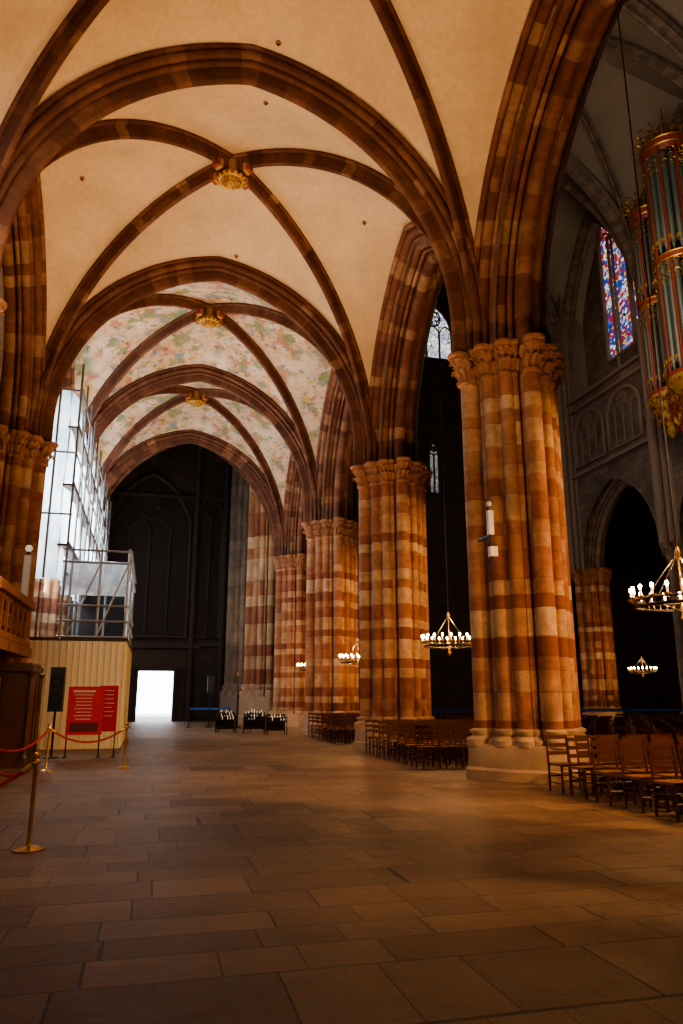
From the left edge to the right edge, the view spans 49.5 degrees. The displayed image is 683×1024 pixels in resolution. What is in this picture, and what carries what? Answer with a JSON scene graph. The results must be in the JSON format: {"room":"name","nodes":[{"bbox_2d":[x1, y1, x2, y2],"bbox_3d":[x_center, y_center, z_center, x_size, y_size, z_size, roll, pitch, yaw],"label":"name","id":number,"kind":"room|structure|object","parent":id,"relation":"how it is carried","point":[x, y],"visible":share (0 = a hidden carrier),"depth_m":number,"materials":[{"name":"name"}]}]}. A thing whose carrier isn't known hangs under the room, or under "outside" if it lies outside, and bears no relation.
{"room":"church","nodes":[
{"label":"church","id":0,"kind":"room"},
{"bbox_2d":[0,298,7,323],"bbox_3d":[-8.018,0.219,13.166,2.410,9.100,2.410,-8,-16,30],"label":"wall pier","id":1,"kind":"object","parent":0,"point":[3,304],"visible":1,"depth_m":14.50,"materials":[{"name":"stone"}]},
{"bbox_2d":[0,424,58,662],"bbox_3d":[-10.137,2.246,21.357,2.410,9.100,2.410,-8,-16,30],"label":"column","id":2,"kind":"object","parent":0,"point":[24,460],"visible":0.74,"depth_m":21.52,"materials":[{"name":"stone"}]},
{"bbox_2d":[0,575,35,657],"bbox_3d":[-8.557,2.589,17.539,1.500,1.600,6.300,3,-14,-14],"label":"stone balustrade","id":3,"kind":"object","parent":2,"relation":"attached to","point":[15,644],"visible":1,"depth_m":18.30,"materials":[{"name":"stone"}]},
{"bbox_2d":[21,545,32,596],"bbox_3d":[-8.559,1.629,20.112,0.200,1.500,0.220,3,-14,-14],"label":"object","id":4,"kind":"structure","parent":3,"relation":"on","point":[27,558],"depth_m":20.03,"materials":[{"name":"stone"}]},
{"bbox_2d":[0,174,73,460],"bbox_3d":[-10.137,-5.296,23.224,1.821,6.440,17.542,3,-14,-14],"label":"arch","id":5,"kind":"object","parent":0,"point":[24,256],"depth_m":21.74,"materials":[{"name":"stone"}]},
{"bbox_2d":[29,526,67,636],"bbox_3d":[-12.257,4.273,29.548,2.410,9.100,2.410,-8,-16,30],"label":"wall pier","id":6,"kind":"object","parent":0,"point":[47,597],"depth_m":29.10,"materials":[{"name":"stone"}]},
{"bbox_2d":[103,443,231,721],"bbox_3d":[-10.968,-3.276,50.868,14.400,34.000,1.000,3,-14,-14],"label":"wall","id":7,"kind":"structure","parent":0,"point":[177,464],"depth_m":49.35,"materials":[{"name":"stone"}]},
{"bbox_2d":[110,472,192,638],"bbox_3d":[-12.570,2.694,48.350,5.442,11.042,0.280,3,-14,-14],"label":"tracery window","id":8,"kind":"structure","parent":7,"relation":"in","point":[158,532],"depth_m":48.43,"materials":[{"name":"stone"}]},
{"bbox_2d":[131,644,200,721],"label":"door frame","id":9,"kind":"structure","parent":7,"relation":"in","point":[144,657],"depth_m":46.90,"materials":[{"name":"wood"}]},
{"bbox_2d":[107,445,230,721],"bbox_3d":[-11.485,2.838,48.515,10.000,21.000,0.430,3,-14,-14],"label":"shafts","id":10,"kind":"object","parent":7,"relation":"attached to","point":[197,497],"depth_m":48.57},
{"bbox_2d":[194,491,223,638],"bbox_3d":[-8.788,3.408,49.152,1.808,10.008,0.240,3,-14,-14],"label":"tracery window","id":11,"kind":"structure","parent":7,"relation":"in","point":[209,565],"depth_m":49.08,"materials":[{"name":"stone"}]},
{"bbox_2d":[104,445,272,539],"bbox_3d":[-8.587,-2.958,41.953,12.400,10.900,0.001,3,-14,-14],"label":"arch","id":12,"kind":"structure","parent":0,"point":[135,465],"depth_m":42.26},
{"bbox_2d":[29,364,136,652],"bbox_3d":[-10.867,1.710,33.299,4.081,9.320,19.652,3,-14,-14],"label":"scaffolding","id":13,"kind":"object","parent":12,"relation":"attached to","point":[99,592],"visible":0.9,"depth_m":24.75,"materials":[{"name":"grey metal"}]},
{"bbox_2d":[100,429,286,556],"bbox_3d":[-8.489,-1.198,41.118,11.145,7.082,0.892,3,-14,-14],"label":"arch","id":14,"kind":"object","parent":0,"point":[138,452],"depth_m":41.59,"materials":[{"name":"stone"}]},
{"bbox_2d":[28,256,376,464],"bbox_3d":[-4.250,-5.252,24.736,11.145,7.082,0.892,3,-14,-14],"label":"arch","id":15,"kind":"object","parent":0,"point":[102,307],"depth_m":25.01,"materials":[{"name":"stone"}]},
{"bbox_2d":[86,364,320,521],"bbox_3d":[-6.370,-3.225,32.927,11.145,7.082,0.892,3,-14,-14],"label":"arch","id":16,"kind":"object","parent":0,"point":[135,391],"depth_m":33.39,"materials":[{"name":"stone"}]},
{"bbox_2d":[0,42,487,352],"bbox_3d":[-2.131,-7.279,16.545,11.145,7.082,0.892,3,-14,-14],"label":"arch","id":17,"kind":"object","parent":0,"point":[107,89],"depth_m":16.91,"materials":[{"name":"stone"}]},
{"bbox_2d":[0,0,532,505],"bbox_3d":[-4.250,-5.577,24.816,11.000,7.750,34.800,3,-14,-14],"label":"ceiling","id":18,"kind":"structure","parent":0,"point":[91,193],"depth_m":21.12,"materials":[{"name":"paint"}]},
{"bbox_2d":[96,385,282,535],"bbox_3d":[-7.429,-2.577,37.113,11.446,7.834,9.129,3,-14,-14],"label":"ribs","id":19,"kind":"object","parent":18,"relation":"attached to","point":[211,393],"visible":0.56,"depth_m":39.10,"materials":[{"name":"stone"}]},
{"bbox_2d":[185,391,207,406],"bbox_3d":[-7.429,-5.794,37.909,1.156,0.738,0.979,3,-14,-14],"label":"boss","id":20,"kind":"object","parent":19,"relation":"attached to","point":[196,401],"visible":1,"depth_m":37.71,"materials":[{"name":"gold metal"}]},
{"bbox_2d":[84,294,326,496],"bbox_3d":[-5.310,-4.604,28.922,11.446,7.834,9.129,3,-14,-14],"label":"ribs","id":21,"kind":"object","parent":18,"relation":"attached to","point":[172,300],"visible":0.48,"depth_m":30.60,"materials":[{"name":"stone"}]},
{"bbox_2d":[194,306,224,327],"bbox_3d":[-5.310,-7.821,29.718,1.156,0.738,0.979,3,-14,-14],"label":"boss","id":22,"kind":"object","parent":21,"relation":"attached to","point":[208,320],"visible":1,"depth_m":29.53,"materials":[{"name":"gold metal"}]},
{"bbox_2d":[40,119,433,437],"bbox_3d":[-3.191,-6.631,20.731,11.446,7.834,9.129,3,-14,-14],"label":"ribs","id":23,"kind":"object","parent":18,"relation":"attached to","point":[111,129],"visible":0.7,"depth_m":21.95,"materials":[{"name":"stone"}]},
{"bbox_2d":[211,157,252,189],"bbox_3d":[-3.191,-9.848,21.527,1.156,0.738,0.979,3,-14,-14],"label":"boss","id":24,"kind":"object","parent":23,"relation":"attached to","point":[231,176],"visible":1,"depth_m":21.35,"materials":[{"name":"gold metal"}]},
{"bbox_2d":[0,0,473,313],"bbox_3d":[-1.071,-8.658,12.540,11.446,7.834,9.129,3,-14,-14],"label":"ribs","id":25,"kind":"object","parent":18,"relation":"attached to","point":[83,13],"visible":0.83,"depth_m":15.54,"materials":[{"name":"stone"}]},
{"bbox_2d":[288,466,296,553],"bbox_3d":[-2.018,-11.990,40.842,0.001,27.900,8.700,3,-14,-14],"label":"wall","id":26,"kind":"structure","parent":0,"point":[296,466],"depth_m":41.13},
{"bbox_2d":[323,382,339,516],"bbox_3d":[0.102,-14.017,32.652,0.001,27.900,8.700,3,-14,-14],"label":"wall","id":27,"kind":"structure","parent":0,"point":[338,382],"depth_m":32.81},
{"bbox_2d":[0,717,682,1023],"bbox_3d":[9.067,7.867,24.298,42.000,0.400,75.000,3,-14,-14],"label":"floor","id":28,"kind":"structure","parent":0,"point":[226,876],"depth_m":6.18,"materials":[{"name":"stone"}]},
{"bbox_2d":[0,663,44,768],"bbox_3d":[-8.293,4.774,17.480,2.060,2.330,1.831,3,-14,-14],"label":"wooden cabinet","id":29,"kind":"object","parent":28,"relation":"on","point":[21,684],"visible":0.96,"depth_m":16.95,"materials":[{"name":"brown wood"}]},
{"bbox_2d":[11,752,44,852],"bbox_3d":[-3.332,3.111,7.991,0.340,1.000,0.340,3,-14,-14],"label":"stanchion","id":30,"kind":"object","parent":28,"relation":"on","point":[28,848],"visible":1,"depth_m":7.93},
{"bbox_2d":[0,763,32,786],"bbox_3d":[-4.168,2.824,7.602,1.840,0.394,0.056,7,-16,-27],"label":"rope","id":31,"kind":"object","parent":30,"relation":"attached to","point":[28,767],"visible":1,"depth_m":7.96,"materials":[{"name":"red fabric"}]},
{"bbox_2d":[38,723,53,771],"bbox_3d":[-6.422,5.139,16.186,0.340,1.000,0.340,3,-14,-14],"label":"stanchion","id":32,"kind":"object","parent":28,"relation":"on","point":[49,724],"visible":0.98,"depth_m":16.13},
{"bbox_2d":[43,667,66,758],"bbox_3d":[-7.609,5.315,19.657,0.400,2.325,0.403,3,-14,-14],"label":"loudspeaker","id":33,"kind":"object","parent":28,"relation":"on","point":[58,674],"visible":0.98,"depth_m":19.61,"materials":[{"name":"black plastic"}]},
{"bbox_2d":[27,640,131,749],"bbox_3d":[-9.424,6.461,26.234,3.465,3.260,7.090,3,-14,-14],"label":"hoarding","id":34,"kind":"object","parent":28,"relation":"on","point":[87,663],"visible":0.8,"depth_m":23.16,"materials":[{"name":"wood"}]},
{"bbox_2d":[62,686,118,757],"bbox_3d":[-6.688,5.602,19.826,1.300,1.850,0.500,3,-14,-14],"label":"information panel","id":35,"kind":"object","parent":28,"relation":"on","point":[90,710],"visible":1,"depth_m":19.78,"materials":[{"name":"red metal"}]},
{"bbox_2d":[116,722,131,768],"bbox_3d":[-4.914,5.304,16.854,0.340,1.000,0.340,3,-14,-14],"label":"stanchion","id":36,"kind":"object","parent":28,"relation":"on","point":[124,766],"visible":1,"depth_m":16.80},
{"bbox_2d":[51,728,124,742],"bbox_3d":[-5.668,5.007,16.573,1.599,0.325,0.056,6,-15,-24],"label":"rope","id":37,"kind":"object","parent":36,"relation":"hanging from","point":[123,729],"visible":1,"depth_m":16.51,"materials":[{"name":"red fabric"}]},
{"bbox_2d":[185,708,229,727],"bbox_3d":[-6.774,10.509,37.843,2.375,0.980,0.368,0,-14,0],"label":"barrier","id":38,"kind":"object","parent":28,"relation":"on","point":[209,709],"visible":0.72,"depth_m":37.92,"materials":[{"name":"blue metal"}]},
{"bbox_2d":[205,676,214,725],"bbox_3d":[-7.055,10.145,39.744,0.400,2.600,0.400,3,-14,-14],"label":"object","id":39,"kind":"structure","parent":28,"relation":"on","point":[210,683],"depth_m":39.83,"materials":[{"name":"metal"}]},
{"bbox_2d":[215,711,236,732],"bbox_3d":[-5.082,9.216,32.516,0.835,0.930,0.585,5,-15,-19],"label":"candle stand","id":40,"kind":"object","parent":28,"relation":"on","point":[221,722],"visible":1,"depth_m":32.60,"materials":[{"name":"black metal"}]},
{"bbox_2d":[219,466,248,722],"bbox_3d":[-5.728,2.470,47.829,3.132,21.385,3.132,-8,-16,30],"label":"wall pier","id":41,"kind":"object","parent":28,"relation":"on","point":[238,537],"visible":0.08,"depth_m":46.32,"materials":[{"name":"grey stone"}]},
{"bbox_2d":[234,671,241,727],"bbox_3d":[-5.233,9.454,37.306,0.500,2.770,0.500,3,-14,-14],"label":"candlestick","id":42,"kind":"object","parent":28,"relation":"on","point":[238,673],"visible":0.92,"depth_m":37.30,"materials":[{"name":"black metal"}]},
{"bbox_2d":[243,710,264,732],"bbox_3d":[-3.821,9.183,32.425,0.935,0.951,0.585,2,-14,-8],"label":"candle stand","id":43,"kind":"object","parent":28,"relation":"on","point":[249,722],"visible":0.98,"depth_m":32.55,"materials":[{"name":"black metal"}]},
{"bbox_2d":[238,485,275,724],"bbox_3d":[-4.317,1.933,44.715,2.571,20.930,2.686,-10,-17,34],"label":"wall pier","id":44,"kind":"object","parent":28,"relation":"on","point":[256,693],"visible":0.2,"depth_m":42.84,"materials":[{"name":"stone"}]},
{"bbox_2d":[265,714,286,734],"bbox_3d":[-2.727,8.889,30.975,0.835,0.825,0.585,3,-14,-14],"label":"candle stand","id":45,"kind":"object","parent":28,"relation":"on","point":[274,723],"visible":0.97,"depth_m":31.09,"materials":[{"name":"black metal"}]},
{"bbox_2d":[269,553,306,726],"bbox_3d":[-2.515,7.016,40.631,2.410,9.100,2.410,-8,-16,30],"label":"pier","id":46,"kind":"object","parent":28,"relation":"on","point":[291,569],"visible":0.62,"depth_m":39.90,"materials":[{"name":"stone"}]},
{"bbox_2d":[299,517,359,734],"bbox_3d":[-0.395,4.989,32.440,2.410,9.100,2.410,-8,-16,30],"label":"pier","id":47,"kind":"object","parent":28,"relation":"on","point":[332,626],"visible":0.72,"depth_m":31.81,"materials":[{"name":"stone"}]},
{"bbox_2d":[308,713,359,743],"bbox_3d":[0.741,7.942,27.350,3.236,0.922,4.593,3,-14,-14],"label":"chairs","id":48,"kind":"object","parent":28,"relation":"on","point":[336,723],"visible":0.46,"depth_m":26.67,"materials":[{"name":"brown wood"}]},
{"bbox_2d":[350,456,435,750],"bbox_3d":[1.724,2.962,24.249,2.410,9.100,2.410,-8,-16,30],"label":"pier","id":49,"kind":"object","parent":28,"relation":"on","point":[395,679],"visible":0.84,"depth_m":23.63,"materials":[{"name":"stone"}]},
{"bbox_2d":[365,719,474,768],"bbox_3d":[3.013,5.937,19.249,3.786,0.922,4.920,3,-14,-14],"label":"chairs","id":50,"kind":"object","parent":28,"relation":"on","point":[450,741],"visible":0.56,"depth_m":18.25,"materials":[{"name":"brown wood"}]},
{"bbox_2d":[447,332,590,784],"bbox_3d":[3.844,0.935,16.058,2.410,9.100,2.410,-8,-16,30],"label":"pier","id":51,"kind":"object","parent":28,"relation":"on","point":[525,675],"visible":0.93,"depth_m":15.27,"materials":[{"name":"stone"}]},
{"bbox_2d":[477,501,497,569],"bbox_3d":[2.978,0.518,15.229,0.160,1.410,0.685,3,-14,-14],"label":"loudspeaker","id":52,"kind":"object","parent":51,"relation":"attached to","point":[492,550],"visible":1,"depth_m":14.98,"materials":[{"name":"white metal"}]},
{"bbox_2d":[431,708,682,719],"bbox_3d":[9.195,8.210,28.761,13.523,1.080,0.314,3,-14,-12],"label":"barrier","id":53,"kind":"object","parent":28,"relation":"on","point":[675,709],"visible":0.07,"depth_m":29.15,"materials":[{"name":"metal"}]},
{"bbox_2d":[440,714,682,759],"bbox_3d":[8.204,5.815,18.756,5.413,0.922,17.376,3,-14,-14],"label":"chairs","id":54,"kind":"object","parent":28,"relation":"on","point":[602,725],"visible":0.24,"depth_m":18.52,"materials":[{"name":"brown wood"}]},
{"bbox_2d":[544,735,584,793],"bbox_3d":[3.837,4.322,12.721,0.460,0.922,0.496,4,-14,-16],"label":"wooden chair","id":55,"kind":"object","parent":28,"relation":"on","point":[561,764],"visible":0.83,"depth_m":12.80,"materials":[{"name":"brown wood"}]},
{"bbox_2d":[566,737,608,799],"bbox_3d":[4.011,4.161,12.072,0.460,0.922,0.496,4,-14,-16],"label":"wooden chair","id":56,"kind":"object","parent":28,"relation":"on","point":[584,768],"visible":0.88,"depth_m":12.17,"materials":[{"name":"brown wood"}]},
{"bbox_2d":[574,734,614,792],"bbox_3d":[4.382,4.343,12.805,0.460,0.922,0.496,3,-14,-13],"label":"wooden chair","id":57,"kind":"object","parent":28,"relation":"on","point":[594,735],"visible":0.4,"depth_m":12.94,"materials":[{"name":"brown wood"}]},
{"bbox_2d":[570,567,622,723],"bbox_3d":[15.544,8.106,45.034,2.410,9.100,2.410,-8,-16,30],"label":"pier","id":58,"kind":"object","parent":28,"relation":"on","point":[592,589],"visible":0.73,"depth_m":44.38,"materials":[{"name":"stone"}]},
{"bbox_2d":[589,739,636,805],"bbox_3d":[4.164,3.987,11.368,0.460,0.922,0.496,3,-14,-11],"label":"wooden chair","id":59,"kind":"object","parent":28,"relation":"on","point":[618,773],"visible":0.96,"depth_m":11.46,"materials":[{"name":"brown wood"}]},
{"bbox_2d":[594,736,639,798],"bbox_3d":[4.516,4.179,12.146,0.460,0.922,0.496,4,-14,-15],"label":"wooden chair","id":60,"kind":"object","parent":28,"relation":"on","point":[611,767],"visible":0.63,"depth_m":12.27,"materials":[{"name":"brown wood"}]},
{"bbox_2d":[597,734,638,788],"bbox_3d":[4.853,4.383,12.969,0.460,0.922,0.496,4,-15,-17],"label":"wooden chair","id":61,"kind":"object","parent":28,"relation":"on","point":[597,734],"visible":0.2,"depth_m":13.21,"materials":[{"name":"brown wood"}]},
{"bbox_2d":[625,734,651,786],"bbox_3d":[5.371,4.400,13.038,0.460,0.922,0.496,3,-14,-12],"label":"wooden chair","id":62,"kind":"object","parent":28,"relation":"on","point":[626,735],"visible":0.12,"depth_m":13.35,"materials":[{"name":"brown wood"}]},
{"bbox_2d":[621,736,664,793],"bbox_3d":[5.014,4.211,12.274,0.460,0.922,0.496,3,-14,-11],"label":"wooden chair","id":63,"kind":"object","parent":28,"relation":"on","point":[623,737],"visible":0.3,"depth_m":12.51,"materials":[{"name":"brown wood"}]},
{"bbox_2d":[620,739,666,804],"bbox_3d":[4.702,4.025,11.521,0.460,0.922,0.496,4,-14,-14],"label":"wooden chair","id":64,"kind":"object","parent":28,"relation":"on","point":[637,771],"visible":0.38,"depth_m":11.70,"materials":[{"name":"brown wood"}]},
{"bbox_2d":[618,742,669,812],"bbox_3d":[4.366,3.824,10.712,0.460,0.922,0.496,3,-14,-12],"label":"wooden chair","id":65,"kind":"object","parent":28,"relation":"on","point":[647,777],"visible":0.91,"depth_m":10.81,"materials":[{"name":"brown wood"}]},
{"bbox_2d":[615,713,682,731],"bbox_3d":[14.345,6.211,20.357,4.311,0.922,16.758,3,-14,-14],"label":"chairs","id":66,"kind":"object","parent":28,"relation":"on","point":[676,716],"visible":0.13,"depth_m":27.05,"materials":[{"name":"brown wood"}]},
{"bbox_2d":[650,733,678,763],"bbox_3d":[5.883,4.437,13.188,0.460,0.922,0.496,4,-14,-14],"label":"wooden chair","id":67,"kind":"object","parent":28,"relation":"on","point":[669,734],"visible":0.11,"depth_m":13.48,"materials":[{"name":"brown wood"}]},
{"bbox_2d":[647,745,682,820],"bbox_3d":[4.530,3.660,10.049,0.460,0.922,0.496,4,-15,-17],"label":"wooden chair","id":68,"kind":"object","parent":28,"relation":"on","point":[677,782],"visible":1,"depth_m":10.18,"materials":[{"name":"brown wood"}]},
{"bbox_2d":[650,736,679,786],"bbox_3d":[5.540,4.235,12.370,0.460,0.922,0.496,4,-14,-15],"label":"wooden chair","id":69,"kind":"object","parent":28,"relation":"on","point":[651,737],"visible":0.09,"depth_m":12.66,"materials":[{"name":"brown wood"}]},
{"bbox_2d":[648,741,682,811],"bbox_3d":[4.874,3.856,10.838,0.460,0.922,0.496,3,-14,-12],"label":"wooden chair","id":70,"kind":"object","parent":28,"relation":"on","point":[653,753],"visible":0.56,"depth_m":11.06,"materials":[{"name":"brown wood"}]},
{"bbox_2d":[651,738,682,797],"bbox_3d":[5.236,4.048,11.615,0.460,0.922,0.496,4,-14,-15],"label":"wooden chair","id":71,"kind":"object","parent":28,"relation":"on","point":[672,739],"visible":0.24,"depth_m":11.88,"materials":[{"name":"brown wood"}]},
{"bbox_2d":[660,541,682,713],"bbox_3d":[17.664,6.079,36.843,2.410,9.100,2.410,-8,-16,30],"label":"pier","id":72,"kind":"object","parent":28,"relation":"on","point":[668,548],"visible":0.73,"depth_m":36.95,"materials":[{"name":"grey stone"}]},
{"bbox_2d":[676,745,682,787],"bbox_3d":[5.005,3.698,10.201,0.460,0.922,0.496,3,-14,-12],"label":"wooden chair","id":73,"kind":"object","parent":28,"relation":"on","point":[679,747],"visible":0.97,"depth_m":10.42,"materials":[{"name":"brown wood"}]},
{"bbox_2d":[349,456,352,519],"bbox_3d":[1.314,-13.943,32.947,0.001,27.900,8.700,3,-14,-14],"label":"wall","id":74,"kind":"structure","parent":0,"point":[352,456],"depth_m":33.39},
{"bbox_2d":[380,234,430,458],"bbox_3d":[2.221,-16.044,24.461,0.001,27.900,8.700,3,-14,-14],"label":"wall","id":75,"kind":"structure","parent":0,"point":[423,241],"depth_m":24.23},
{"bbox_2d":[414,275,443,460],"bbox_3d":[3.434,-15.970,24.756,0.001,27.900,8.700,3,-14,-14],"label":"wall","id":76,"kind":"structure","parent":0,"point":[441,279],"depth_m":24.97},
{"bbox_2d":[283,0,620,554],"bbox_3d":[1.724,-4.581,26.116,1.821,6.440,34.942,3,-14,-14],"label":"arches","id":77,"kind":"structure","parent":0,"point":[578,30],"depth_m":16.68,"materials":[{"name":"stone"}]},
{"bbox_2d":[338,639,359,668],"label":"ring chandelier","id":78,"kind":"object","parent":77,"relation":"hanging from","point":[345,660],"depth_m":27.95,"materials":[{"name":"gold metal"}]},
{"bbox_2d":[357,506,357,621],"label":"ring chandelier","id":79,"kind":"object","parent":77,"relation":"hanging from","point":[357,506],"depth_m":28.96,"materials":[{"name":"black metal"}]},
{"bbox_2d":[420,267,470,655],"bbox_3d":[2.845,-1.774,20.825,1.530,11.450,1.530,3,-14,-14],"label":"ring chandelier","id":80,"kind":"object","parent":77,"relation":"hanging from","point":[426,643],"visible":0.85,"depth_m":19.78,"materials":[{"name":"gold metal"}]},
{"bbox_2d":[616,0,682,619],"bbox_3d":[5.062,-3.924,12.265,1.530,11.450,1.530,3,-14,-14],"label":"ring chandelier","id":81,"kind":"object","parent":77,"relation":"hanging from","point":[634,600],"visible":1,"depth_m":11.37,"materials":[{"name":"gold metal"}]},
{"bbox_2d":[353,281,669,719],"bbox_3d":[10.203,-4.272,53.088,27.600,37.000,1.000,3,-14,-14],"label":"wall","id":82,"kind":"structure","parent":0,"point":[451,676],"depth_m":51.50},
{"bbox_2d":[427,439,441,494],"bbox_3d":[6.387,-3.112,51.113,1.008,4.008,0.240,3,-14,-14],"label":"lancet window","id":83,"kind":"structure","parent":82,"relation":"in","point":[433,452],"depth_m":51.08,"materials":[{"name":"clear glass"}]},
{"bbox_2d":[425,305,451,362],"bbox_3d":[6.581,-13.099,53.635,3.242,4.642,0.280,3,-14,-14],"label":"window","id":84,"kind":"structure","parent":82,"relation":"in","point":[445,341],"depth_m":53.70,"materials":[{"name":"clear glass"}]},
{"bbox_2d":[492,0,562,342],"bbox_3d":[4.341,-18.071,16.270,0.001,27.900,8.700,3,-14,-14],"label":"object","id":85,"kind":"structure","parent":0,"point":[527,97],"depth_m":16.31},
{"bbox_2d":[546,308,561,380],"bbox_3d":[6.427,-14.748,48.331,18.240,11.853,0.720,3,-14,-14],"label":"ceiling","id":86,"kind":"structure","parent":0,"point":[548,320],"depth_m":49.55,"materials":[{"name":"grey stone"}]},
{"bbox_2d":[547,153,619,326],"bbox_3d":[7.487,-16.415,44.397,19.800,13.200,8.700,3,-14,-14],"label":"vault","id":87,"kind":"object","parent":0,"point":[570,212],"visible":0.09,"depth_m":48.84,"materials":[{"name":"paint"}]},
{"bbox_2d":[562,208,605,375],"bbox_3d":[16.022,-14.666,46.173,0.720,10.057,9.040,3,-14,-14],"label":"rib","id":88,"kind":"object","parent":87,"relation":"attached to","point":[588,221],"depth_m":48.61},
{"bbox_2d":[547,177,637,379],"bbox_3d":[7.487,-16.443,44.404,17.731,13.257,9.141,3,-14,-14],"label":"rib","id":89,"kind":"object","parent":87,"relation":"attached to","point":[581,196],"visible":0.11,"depth_m":43.36,"materials":[{"name":"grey stone"}]},
{"bbox_2d":[540,0,628,343],"bbox_3d":[5.553,-17.997,16.566,0.001,27.900,8.700,3,-14,-14],"label":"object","id":90,"kind":"structure","parent":0,"point":[577,114],"depth_m":16.57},
{"bbox_2d":[547,249,636,387],"bbox_3d":[22.458,-20.648,27.916,0.850,17.300,60.000,3,-14,-14],"label":"wall","id":91,"kind":"structure","parent":0,"point":[597,367],"depth_m":48.30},
{"bbox_2d":[596,226,637,363],"bbox_3d":[17.218,-15.456,45.775,0.277,11.920,4.220,3,-14,-14],"label":"clerestory window","id":92,"kind":"structure","parent":91,"relation":"in","point":[620,274],"depth_m":46.08,"materials":[{"name":"multicoloured glass"}]},
{"bbox_2d":[565,154,636,287],"bbox_3d":[8.547,-16.775,40.140,18.240,11.853,0.720,3,-14,-14],"label":"rib","id":93,"kind":"structure","parent":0,"point":[586,181],"depth_m":41.70,"materials":[{"name":"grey stone"}]},
{"bbox_2d":[569,360,665,559],"bbox_3d":[15.683,-2.622,43.104,0.001,10.800,8.700,3,-14,-14],"label":"wall","id":94,"kind":"structure","parent":0,"point":[633,468],"depth_m":42.92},
{"bbox_2d":[573,406,606,469],"bbox_3d":[15.150,-4.697,45.339,0.173,3.502,3.200,3,-14,-14],"label":"window","id":95,"kind":"structure","parent":94,"relation":"in","point":[589,436],"depth_m":45.28,"materials":[{"name":"grey stone"}]},
{"bbox_2d":[605,384,643,451],"bbox_3d":[16.002,-5.512,42.043,0.173,3.502,3.200,3,-14,-14],"label":"window","id":96,"kind":"structure","parent":94,"relation":"in","point":[624,416],"depth_m":41.99,"materials":[{"name":"grey stone"}]},
{"bbox_2d":[553,236,681,569],"bbox_3d":[20.578,-12.222,27.415,2.147,21.900,50.500,3,-14,-14],"label":"wall","id":97,"kind":"structure","parent":0,"point":[574,385],"depth_m":45.85,"materials":[{"name":"stone"}]},
{"bbox_2d":[563,353,647,479],"bbox_3d":[15.586,-5.394,43.765,0.300,5.080,8.700,3,-14,-14],"label":"string course","id":98,"kind":"object","parent":97,"relation":"attached to","point":[636,357],"depth_m":43.47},
{"bbox_2d":[570,9,682,212],"bbox_3d":[9.607,-18.442,36.206,19.800,13.200,8.700,3,-14,-14],"label":"vault","id":99,"kind":"object","parent":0,"point":[648,90],"visible":0.15,"depth_m":39.70,"materials":[{"name":"paint"}]},
{"bbox_2d":[581,37,682,256],"bbox_3d":[9.607,-18.470,36.213,17.731,13.257,9.141,3,-14,-14],"label":"rib","id":100,"kind":"object","parent":99,"relation":"attached to","point":[642,56],"visible":0.17,"depth_m":36.37,"materials":[{"name":"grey stone"}]},
{"bbox_2d":[584,479,682,568],"bbox_3d":[17.664,-0.982,38.590,1.821,5.446,17.536,3,-14,-14],"label":"arch","id":101,"kind":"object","parent":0,"point":[599,520],"depth_m":45.16,"materials":[{"name":"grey stone"}]},
{"bbox_2d":[625,488,657,676],"bbox_3d":[16.567,3.511,41.975,1.530,11.450,1.530,3,-14,-14],"label":"ring chandelier","id":102,"kind":"object","parent":101,"relation":"hanging from","point":[631,670],"visible":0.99,"depth_m":40.73,"materials":[{"name":"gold metal"}]},
{"bbox_2d":[622,0,682,61],"bbox_3d":[10.666,-18.802,31.949,18.240,11.853,0.720,3,-14,-14],"label":"rib","id":103,"kind":"structure","parent":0,"point":[644,12],"depth_m":33.53,"materials":[{"name":"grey stone"}]},
{"bbox_2d":[648,507,682,713],"bbox_3d":[28.827,-8.969,34.109,1.000,37.000,74.000,3,-14,-14],"label":"wall","id":104,"kind":"structure","parent":0,"point":[660,563],"depth_m":51.94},
{"bbox_2d":[648,0,682,29],"bbox_3d":[11.726,-20.469,28.015,19.800,13.200,8.700,3,-14,-14],"label":"vault","id":105,"kind":"object","parent":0,"point":[673,9],"visible":0.1,"depth_m":33.75,"materials":[{"name":"paint"}]},
{"bbox_2d":[656,103,682,305],"bbox_3d":[18.141,-16.693,37.982,0.720,10.057,9.040,3,-14,-14],"label":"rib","id":106,"kind":"object","parent":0,"point":[679,110],"depth_m":39.17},
{"bbox_2d":[669,427,682,542],"bbox_3d":[17.802,-4.649,34.913,0.001,10.800,8.700,3,-14,-14],"label":"wall","id":107,"kind":"structure","parent":0,"point":[676,444],"depth_m":37.43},
{"bbox_2d":[622,108,682,438],"bbox_3d":[16.425,-11.615,35.905,3.018,19.000,8.130,3,-14,-14],"label":"pipe organ","id":108,"kind":"object","parent":107,"relation":"attached to","point":[661,195],"visible":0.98,"depth_m":36.24,"materials":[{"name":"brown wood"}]},
{"bbox_3d":[-9.708,-12.471,19.959,1.150,37.000,64.500,3,-14,-14],"label":"wall","id":109,"kind":"structure","parent":0,"visible":0},
{"bbox_2d":[0,266,3,382],"bbox_3d":[-9.165,-3.383,18.381,0.277,8.520,4.920,3,-14,-14],"label":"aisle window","id":110,"kind":"structure","parent":109,"relation":"in","point":[1,272],"depth_m":20.75,"materials":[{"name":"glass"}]},
{"bbox_3d":[-6.126,4.215,12.454,0.340,1.000,0.340,3,-14,-14],"label":"stanchion","id":111,"kind":"object","parent":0,"visible":0},
{"bbox_2d":[0,729,49,751],"bbox_3d":[-6.274,4.471,14.371,0.056,0.349,3.782,1,-14,-4],"label":"rope","id":112,"kind":"object","parent":111,"relation":"attached to","point":[48,730],"visible":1,"depth_m":14.82,"materials":[{"name":"red fabric"}]},
{"label":"outside","id":113,"kind":"structure","parent":0,"visible":0},
{"bbox_2d":[136,714,170,716],"bbox_3d":[-12.714,15.888,56.668,16.000,0.380,19.700,3,-14,-14],"label":"pavement","id":114,"kind":"structure","parent":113,"point":[137,715],"depth_m":60.64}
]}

